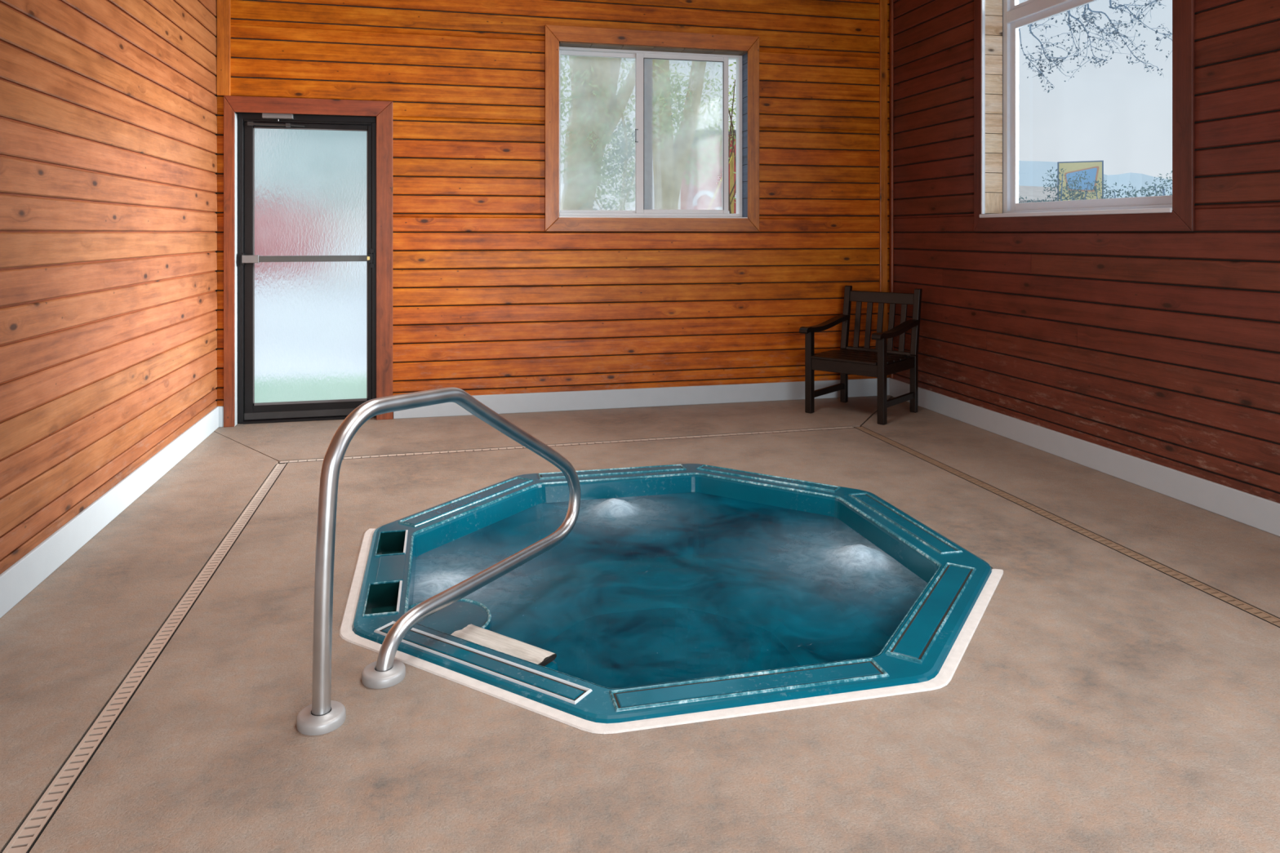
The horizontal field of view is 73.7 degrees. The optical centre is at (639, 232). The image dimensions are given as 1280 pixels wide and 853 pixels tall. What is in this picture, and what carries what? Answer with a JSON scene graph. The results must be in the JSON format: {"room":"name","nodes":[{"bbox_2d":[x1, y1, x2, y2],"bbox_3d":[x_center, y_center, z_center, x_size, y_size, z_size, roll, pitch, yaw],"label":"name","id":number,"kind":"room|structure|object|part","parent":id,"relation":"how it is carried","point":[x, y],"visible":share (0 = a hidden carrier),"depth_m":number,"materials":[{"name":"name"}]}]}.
{"room":"indoor hot tub room","nodes":[
{"label":"indoor hot tub room","id":0,"kind":"room"},
{"bbox_2d":[0,0,217,574],"bbox_3d":[-2.003,-0.430,1.740,0.154,3.700,8.620,0,0,-13],"label":"wall","id":1,"kind":"structure","parent":0,"point":[108,108],"depth_m":3.78,"materials":[{"name":"brown wood"}]},
{"bbox_2d":[0,406,218,617],"bbox_3d":[-1.922,1.249,1.750,0.016,0.142,8.283,0,0,-13],"label":"baseboard","id":2,"kind":"structure","parent":1,"relation":"attached to","point":[17,581],"depth_m":3.68,"materials":[{"name":"grey paint"}]},
{"bbox_2d":[215,0,889,417],"bbox_3d":[-0.437,-0.430,6.442,5.362,3.700,0.154,0,0,-13],"label":"wall","id":3,"kind":"structure","parent":0,"point":[486,300],"depth_m":6.33,"materials":[{"name":"brown wood"}]},
{"bbox_2d":[216,0,231,95],"bbox_3d":[-2.828,-1.606,5.797,0.084,1.348,0.024,0,0,-13],"label":"trim","id":4,"kind":"structure","parent":3,"relation":"attached to","point":[223,6],"depth_m":5.79,"materials":[{"name":"brown wood"}]},
{"bbox_2d":[223,95,392,426],"bbox_3d":[-2.311,0.194,6.012,1.105,2.253,0.200,0,0,-13],"label":"door","id":5,"kind":"structure","parent":3,"relation":"in","point":[308,199],"depth_m":6.01,"materials":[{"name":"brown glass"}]},
{"bbox_3d":[-2.795,0.195,5.805,0.068,2.250,0.016,0,0,-13],"label":"casing","id":6,"kind":"part","parent":5,"relation":"part of","materials":[{"name":"brown wood"}]},
{"bbox_3d":[-2.531,-0.765,5.936,0.372,0.054,0.046,0,0,-10],"label":"closer arm","id":7,"kind":"part","parent":5,"relation":"part of","materials":[{"name":"metal"}]},
{"bbox_3d":[-2.290,-0.878,5.923,1.101,0.110,0.016,0,0,-13],"label":"casing","id":8,"kind":"part","parent":5,"relation":"part of","materials":[{"name":"brown wood"}]},
{"bbox_3d":[-2.323,0.233,6.037,0.764,1.938,0.006,0,0,-13],"label":"pane","id":9,"kind":"part","parent":5,"relation":"part of","materials":[{"name":"white glass"}]},
{"bbox_3d":[-1.806,0.195,6.036,0.112,2.251,0.016,0,0,-13],"label":"casing","id":10,"kind":"part","parent":5,"relation":"part of","materials":[{"name":"brown wood"}]},
{"bbox_2d":[218,377,889,426],"bbox_3d":[-0.418,1.249,6.364,5.042,0.142,0.016,0,0,-13],"label":"baseboard","id":11,"kind":"structure","parent":3,"relation":"attached to","point":[508,403],"depth_m":6.45,"materials":[{"name":"grey paint"}]},
{"bbox_2d":[544,24,759,231],"bbox_3d":[0.092,-0.773,6.583,1.677,1.526,0.220,0,0,-13],"label":"window","id":12,"kind":"structure","parent":3,"relation":"in","point":[640,45],"depth_m":6.59,"materials":[{"name":"brown wood"}]},
{"bbox_3d":[-0.650,-0.773,6.306,0.104,1.521,0.016,0,0,-13],"label":"casing","id":13,"kind":"part","parent":12,"relation":"part of","materials":[{"name":"brown wood"}]},
{"bbox_2d":[559,50,652,213],"bbox_3d":[-0.264,-0.771,6.593,0.736,1.242,0.030,0,0,-13],"label":"light","id":14,"kind":"object","parent":12,"relation":"on","point":[647,62],"depth_m":6.65,"materials":[{"name":"clear glass"}]},
{"bbox_3d":[0.116,-1.477,6.484,1.673,0.117,0.016,0,0,-13],"label":"casing","id":15,"kind":"part","parent":12,"relation":"part of","materials":[{"name":"brown wood"}]},
{"bbox_3d":[0.116,-0.062,6.484,1.673,0.103,0.016,0,0,-13],"label":"casing","id":16,"kind":"part","parent":12,"relation":"part of","materials":[{"name":"brown wood"}]},
{"bbox_3d":[0.100,-0.111,6.589,1.490,0.022,0.212,0,0,-13],"label":"sill","id":17,"kind":"part","parent":12,"relation":"part of","materials":[{"name":"white plastic"}]},
{"bbox_3d":[0.333,-0.776,6.695,0.752,1.252,0.032,0,0,-13],"label":"sash","id":18,"kind":"part","parent":12,"relation":"part of","materials":[{"name":"white plastic"}]},
{"bbox_3d":[0.886,-0.773,6.664,0.095,1.521,0.016,0,0,-13],"label":"casing","id":19,"kind":"part","parent":12,"relation":"part of","materials":[{"name":"brown wood"}]},
{"bbox_2d":[879,0,887,377],"bbox_3d":[1.973,-0.551,6.919,0.064,3.458,0.022,0,0,-13],"label":"trim","id":20,"kind":"structure","parent":3,"relation":"attached to","point":[882,3],"depth_m":6.91,"materials":[{"name":"brown wood"}]},
{"bbox_2d":[0,395,1279,852],"bbox_3d":[0.500,1.350,2.427,5.142,0.060,8.500,0,0,-13],"label":"floor","id":21,"kind":"structure","parent":0,"point":[1100,700],"depth_m":2.42,"materials":[{"name":"beige concrete"}]},
{"bbox_2d":[0,462,287,852],"bbox_3d":[-1.231,1.335,1.379,0.054,0.030,7.205,0,0,-13],"label":"drain","id":22,"kind":"object","parent":21,"relation":"in","point":[34,824],"visible":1,"depth_m":2.41,"materials":[{"name":"beige plastic"}]},
{"bbox_2d":[296,386,580,735],"bbox_3d":[-0.591,0.902,2.904,0.130,0.836,1.444,0,0,24],"label":"grab rail","id":23,"kind":"object","parent":21,"relation":"on","point":[388,672],"visible":1,"depth_m":2.49,"materials":[{"name":"silver metal"}]},
{"bbox_2d":[279,426,853,463],"bbox_3d":[-0.312,1.335,5.357,3.632,0.030,0.055,0,0,-14],"label":"drain","id":24,"kind":"object","parent":21,"relation":"in","point":[844,427],"visible":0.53,"depth_m":5.34,"materials":[{"name":"beige metal"}]},
{"bbox_2d":[339,528,1003,734],"bbox_3d":[-0.010,1.317,2.906,2.665,0.006,1.333,0,0,10],"label":"trim","id":25,"kind":"structure","parent":21,"relation":"on","point":[947,671],"depth_m":2.46,"materials":[{"name":"plastic"}]},
{"bbox_2d":[351,463,991,724],"bbox_3d":[0.106,1.809,3.562,2.410,1.022,2.410,0,0,-13],"label":"hot tub","id":26,"kind":"object","parent":21,"relation":"in","point":[916,652],"visible":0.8,"depth_m":3.11,"materials":[{"name":"teal plastic"}]},
{"bbox_3d":[-0.966,1.304,3.317,0.100,0.005,0.260,0,0,-13],"label":"rim panel","id":27,"kind":"part","parent":26,"relation":"part of","materials":[{"name":"teal plastic"}]},
{"bbox_3d":[-0.825,1.302,4.162,0.075,0.002,0.794,0,0,32],"label":"rim panel","id":28,"kind":"part","parent":26,"relation":"part of","materials":[{"name":"teal plastic"}]},
{"bbox_3d":[-0.825,1.301,4.162,0.109,0.007,0.828,0,0,32],"label":"panel moulding","id":29,"kind":"part","parent":26,"relation":"part of","materials":[{"name":"teal plastic"}]},
{"bbox_3d":[-0.503,1.302,2.608,0.780,0.002,0.050,0,0,32],"label":"rim panel","id":30,"kind":"part","parent":26,"relation":"part of","materials":[{"name":"teal plastic"}]},
{"bbox_3d":[-0.503,1.301,2.608,0.814,0.007,0.084,0,0,32],"label":"panel moulding","id":31,"kind":"part","parent":26,"relation":"part of","materials":[{"name":"teal plastic"}]},
{"bbox_2d":[450,624,556,666],"bbox_3d":[-0.452,1.353,2.787,0.378,0.023,0.104,0,0,34],"label":"sign","id":32,"kind":"object","parent":26,"relation":"on","point":[482,637],"visible":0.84,"depth_m":2.78,"materials":[{"name":"white plastic"}]},
{"bbox_3d":[-0.149,1.302,4.654,0.774,0.002,0.061,0,0,-13],"label":"rim panel","id":33,"kind":"part","parent":26,"relation":"part of","materials":[{"name":"teal plastic"}]},
{"bbox_3d":[-0.149,1.301,4.654,0.808,0.008,0.095,0,0,-13],"label":"panel moulding","id":34,"kind":"part","parent":26,"relation":"part of","materials":[{"name":"teal plastic"}]},
{"bbox_2d":[413,492,927,688],"bbox_3d":[0.098,1.381,3.536,2.009,0.059,2.029,0,0,-13],"label":"water","id":35,"kind":"object","parent":26,"relation":"in","point":[644,590],"visible":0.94,"depth_m":3.39,"materials":[{"name":"teal liquid"}]},
{"bbox_3d":[0.323,1.302,2.465,0.787,0.002,0.070,0,0,-13],"label":"rim panel","id":36,"kind":"part","parent":26,"relation":"part of","materials":[{"name":"teal plastic"}]},
{"bbox_3d":[0.323,1.301,2.465,0.821,0.008,0.104,0,0,-13],"label":"panel moulding","id":37,"kind":"part","parent":26,"relation":"part of","materials":[{"name":"teal plastic"}]},
{"bbox_3d":[0.669,1.301,4.539,0.789,0.007,0.087,0,0,32],"label":"panel moulding","id":38,"kind":"part","parent":26,"relation":"part of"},
{"bbox_3d":[0.669,1.302,4.539,0.755,0.002,0.053,0,0,32],"label":"rim panel","id":39,"kind":"part","parent":26,"relation":"part of","materials":[{"name":"teal plastic"}]},
{"bbox_3d":[1.177,1.302,3.864,0.068,0.002,0.774,0,0,-13],"label":"rim panel","id":40,"kind":"part","parent":26,"relation":"part of","materials":[{"name":"teal plastic"}]},
{"bbox_3d":[1.177,1.301,3.864,0.102,0.008,0.808,0,0,-13],"label":"panel moulding","id":41,"kind":"part","parent":26,"relation":"part of","materials":[{"name":"teal plastic"}]},
{"bbox_3d":[1.031,1.301,2.975,0.112,0.007,0.849,0,0,32],"label":"panel moulding","id":42,"kind":"part","parent":26,"relation":"part of","materials":[{"name":"teal plastic"}]},
{"bbox_3d":[1.031,1.302,2.975,0.078,0.002,0.815,0,0,32],"label":"rim panel","id":43,"kind":"part","parent":26,"relation":"part of","materials":[{"name":"teal plastic"}]},
{"bbox_2d":[799,285,922,425],"bbox_3d":[1.631,0.868,6.272,0.632,0.905,0.716,0,0,41],"label":"armchair","id":44,"kind":"object","parent":21,"relation":"on","point":[880,362],"visible":1,"depth_m":6.27,"materials":[{"name":"brown wood"}]},
{"bbox_3d":[1.246,1.019,6.262,0.052,0.602,0.052,0,0,41],"label":"leg","id":45,"kind":"part","parent":44,"relation":"part of","materials":[{"name":"brown wood"}]},
{"bbox_3d":[1.397,0.686,6.434,0.066,0.092,0.650,0,0,41],"label":"armrest","id":46,"kind":"part","parent":44,"relation":"part of","materials":[{"name":"brown wood"}]},
{"bbox_3d":[1.456,0.958,6.073,0.526,0.085,0.030,0,0,41],"label":"rail","id":47,"kind":"part","parent":44,"relation":"part of","materials":[{"name":"brown wood"}]},
{"bbox_3d":[1.616,0.868,6.683,0.048,0.905,0.118,0,0,41],"label":"leg","id":48,"kind":"part","parent":44,"relation":"part of","materials":[{"name":"brown wood"}]},
{"bbox_3d":[1.804,0.897,6.469,0.526,0.030,0.029,0,0,41],"label":"rail","id":49,"kind":"part","parent":44,"relation":"part of","materials":[{"name":"brown wood"}]},
{"bbox_3d":[1.846,0.493,6.516,0.526,0.083,0.037,0,0,41],"label":"rail","id":50,"kind":"part","parent":44,"relation":"part of","materials":[{"name":"brown wood"}]},
{"bbox_3d":[1.670,1.019,5.888,0.052,0.602,0.052,0,0,41],"label":"leg","id":51,"kind":"part","parent":44,"relation":"part of","materials":[{"name":"brown wood"}]},
{"bbox_3d":[1.821,0.686,6.060,0.066,0.092,0.650,0,0,41],"label":"armrest","id":52,"kind":"part","parent":44,"relation":"part of","materials":[{"name":"brown wood"}]},
{"bbox_3d":[1.843,0.953,6.085,0.028,0.075,0.484,0,0,41],"label":"rail","id":53,"kind":"part","parent":44,"relation":"part of","materials":[{"name":"brown wood"}]},
{"bbox_3d":[2.041,0.868,6.309,0.048,0.905,0.118,0,0,41],"label":"leg","id":54,"kind":"part","parent":44,"relation":"part of","materials":[{"name":"brown wood"}]},
{"bbox_2d":[853,426,1279,627],"bbox_3d":[2.314,1.335,2.252,0.062,0.030,7.295,0,0,-13],"label":"drain","id":55,"kind":"object","parent":21,"relation":"in","point":[1215,593],"visible":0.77,"depth_m":3.65,"materials":[{"name":"beige metal"}]},
{"bbox_2d":[893,0,1279,503],"bbox_3d":[3.049,-0.430,2.920,0.154,3.700,8.620,0,0,-13],"label":"wall","id":56,"kind":"structure","parent":0,"point":[1162,348],"depth_m":4.58,"materials":[{"name":"brown wood"}]},
{"bbox_2d":[889,0,893,378],"bbox_3d":[2.035,-0.551,6.900,0.020,3.458,0.038,0,0,-13],"label":"trim","id":57,"kind":"structure","parent":56,"relation":"attached to","point":[891,2],"depth_m":6.88,"materials":[{"name":"brown wood"}]},
{"bbox_2d":[973,0,1194,231],"bbox_3d":[2.596,-1.050,5.003,0.270,2.083,1.735,0,0,-13],"label":"window","id":58,"kind":"structure","parent":56,"relation":"in","point":[1175,211],"depth_m":5.48,"materials":[{"name":"brown wood"}]},
{"bbox_3d":[2.294,-1.050,5.780,0.016,2.078,0.085,0,0,-13],"label":"casing","id":59,"kind":"part","parent":58,"relation":"part of","materials":[{"name":"brown wood"}]},
{"bbox_2d":[1009,0,1035,10],"bbox_3d":[2.659,-1.708,5.034,0.024,0.455,1.445,0,0,-13],"label":"light","id":60,"kind":"object","parent":58,"relation":"on","point":[1014,6],"depth_m":5.61,"materials":[{"name":"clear glass"}]},
{"bbox_3d":[2.591,-0.113,5.025,0.270,0.024,1.549,0,0,-13],"label":"sill","id":61,"kind":"part","parent":58,"relation":"part of","materials":[{"name":"white paint"}]},
{"bbox_3d":[2.482,-0.062,4.977,0.016,0.108,1.731,0,0,-13],"label":"casing","id":62,"kind":"part","parent":58,"relation":"part of","materials":[{"name":"brown wood"}]},
{"bbox_2d":[1009,0,1172,210],"bbox_3d":[2.659,-0.777,5.034,0.024,1.265,1.445,0,0,-13],"label":"light","id":63,"kind":"object","parent":58,"relation":"on","point":[1020,20],"depth_m":5.46,"materials":[{"name":"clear glass"}]},
{"bbox_3d":[2.666,-1.050,4.188,0.016,2.079,0.115,0,0,-13],"label":"casing","id":64,"kind":"part","parent":58,"relation":"part of","materials":[{"name":"brown wood"}]},
{"bbox_2d":[889,377,1279,536],"bbox_3d":[2.972,1.249,2.893,0.016,0.142,8.283,0,0,-13],"label":"baseboard","id":65,"kind":"structure","parent":56,"relation":"attached to","point":[1256,512],"depth_m":4.59,"materials":[{"name":"grey paint"}]},
{"label":"outside","id":66,"kind":"structure","parent":0,"visible":0},
{"bbox_2d":[1018,160,1172,198],"bbox_3d":[231.992,-19.920,442.451,433.873,44.481,199.576,0,0,-13],"label":"hill","id":67,"kind":"structure","parent":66,"point":[1030,172],"depth_m":409.96,"materials":[{"name":"blue"}]},
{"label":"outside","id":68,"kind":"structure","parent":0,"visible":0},
{"bbox_3d":[-0.057,1.495,8.073,123.560,0.150,2.650,0,0,-13],"label":"lawn","id":69,"kind":"structure","parent":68,"visible":0},
{"bbox_2d":[1018,0,1172,93],"bbox_3d":[5.992,-1.639,9.981,4.057,6.122,1.092,0,0,-26],"label":"tree","id":70,"kind":"object","parent":69,"relation":"on","point":[1040,72],"visible":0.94,"depth_m":9.66,"materials":[{"name":"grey plant"}]},
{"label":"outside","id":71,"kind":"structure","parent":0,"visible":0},
{"bbox_3d":[27.588,1.500,57.783,320.000,0.140,220.000,0,0,-13],"label":"pavement","id":72,"kind":"object","parent":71,"visible":0},
{"bbox_2d":[578,97,635,210],"bbox_3d":[-0.380,-0.030,10.010,0.782,3.105,0.603,0,0,-13],"label":"sapling","id":73,"kind":"object","parent":72,"relation":"on","point":[626,155],"visible":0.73,"depth_m":10.03,"materials":[{"name":"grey plant"}]},
{"bbox_2d":[560,55,677,210],"bbox_3d":[-0.894,-1.202,12.168,3.000,5.447,2.041,0,0,-13],"label":"willow tree","id":74,"kind":"object","parent":72,"relation":"on","point":[593,113],"visible":0.49,"depth_m":11.81,"materials":[{"name":"green plant"}]},
{"bbox_2d":[621,58,736,209],"bbox_3d":[0.705,-1.075,14.266,2.370,5.189,1.984,0,0,-13],"label":"willow tree","id":75,"kind":"object","parent":72,"relation":"on","point":[670,165],"visible":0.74,"depth_m":13.92,"materials":[{"name":"green plant"}]},
{"bbox_2d":[673,129,736,213],"bbox_3d":[4.226,-0.840,28.000,6.200,4.520,4.600,0,0,0],"label":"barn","id":76,"kind":"object","parent":72,"relation":"on","point":[692,197],"visible":0.11,"depth_m":26.00,"materials":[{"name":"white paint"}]},
{"bbox_2d":[711,74,736,213],"bbox_3d":[1.161,-0.267,11.004,0.465,3.575,0.404,0,0,-13],"label":"bare shrub","id":77,"kind":"object","parent":72,"relation":"on","point":[732,123],"visible":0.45,"depth_m":11.00,"materials":[{"name":"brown plant"}]},
{"bbox_2d":[729,152,733,213],"bbox_3d":[2.156,-0.230,20.000,0.092,3.300,0.092,0,0,9],"label":"post","id":78,"kind":"object","parent":72,"relation":"on","point":[731,162],"visible":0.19,"depth_m":19.96,"materials":[{"name":"brown wood"}]},
{"bbox_2d":[707,156,732,209],"bbox_3d":[1.526,-0.504,19.950,1.250,2.566,0.031,0,0,5],"label":"rope","id":79,"kind":"object","parent":78,"relation":"attached to","point":[719,184],"visible":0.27,"depth_m":19.92,"materials":[{"name":"white"}]},
{"bbox_2d":[1018,195,1046,203],"bbox_3d":[10.847,0.212,23.037,2.096,2.445,0.856,0,0,-13],"label":"shrub","id":80,"kind":"object","parent":72,"relation":"on","point":[1043,200],"visible":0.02,"depth_m":22.86,"materials":[{"name":"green plant"}]},
{"bbox_2d":[1018,185,1057,203],"bbox_3d":[15.632,-0.380,36.300,4.800,3.600,5.400,0,0,0],"label":"house","id":81,"kind":"structure","parent":72,"relation":"on","point":[1032,193],"depth_m":35.17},
{"bbox_2d":[1035,166,1097,202],"bbox_3d":[9.559,-0.028,18.997,1.731,2.916,0.836,0,0,-13],"label":"shrub","id":82,"kind":"object","parent":72,"relation":"on","point":[1066,188],"visible":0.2,"depth_m":18.94,"materials":[{"name":"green plant"}]},
{"bbox_3d":[9.595,0.097,18.879,1.317,2.666,0.339,0,0,-13],"label":"stem","id":83,"kind":"part","parent":82,"relation":"part of","materials":[{"name":"plant"}]},
{"bbox_2d":[1057,160,1103,200],"bbox_3d":[12.982,-0.340,25.173,1.200,3.520,0.456,0,0,26],"label":"sign board","id":84,"kind":"object","parent":72,"relation":"on","point":[1094,169],"visible":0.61,"depth_m":24.95,"materials":[{"name":"stone"}]},
{"bbox_3d":[12.912,-1.566,24.959,0.799,0.644,0.010,0,0,26],"label":"blue panel","id":85,"kind":"part","parent":84,"relation":"part of","materials":[{"name":"paint"}]},
{"bbox_2d":[1088,177,1111,199],"bbox_3d":[13.000,-0.072,24.019,0.356,2.988,0.823,0,0,-13],"label":"shrub","id":86,"kind":"object","parent":72,"relation":"on","point":[1103,184],"visible":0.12,"depth_m":23.97,"materials":[{"name":"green plant"}]},
{"bbox_2d":[1106,182,1155,198],"bbox_3d":[10.139,0.173,17.998,1.725,2.517,0.860,0,0,-13],"label":"shrub","id":87,"kind":"object","parent":72,"relation":"on","point":[1128,193],"visible":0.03,"depth_m":18.06,"materials":[{"name":"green plant"}]},
{"bbox_2d":[1137,170,1172,196],"bbox_3d":[9.954,0.040,16.009,0.988,2.772,0.819,0,0,-13],"label":"shrub","id":88,"kind":"object","parent":72,"relation":"on","point":[1162,187],"visible":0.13,"depth_m":16.04,"materials":[{"name":"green plant"}]},
{"bbox_3d":[9.929,0.128,16.017,0.721,2.595,0.381,0,0,-21],"label":"stem","id":89,"kind":"part","parent":88,"relation":"part of","materials":[{"name":"plant"}]}
]}

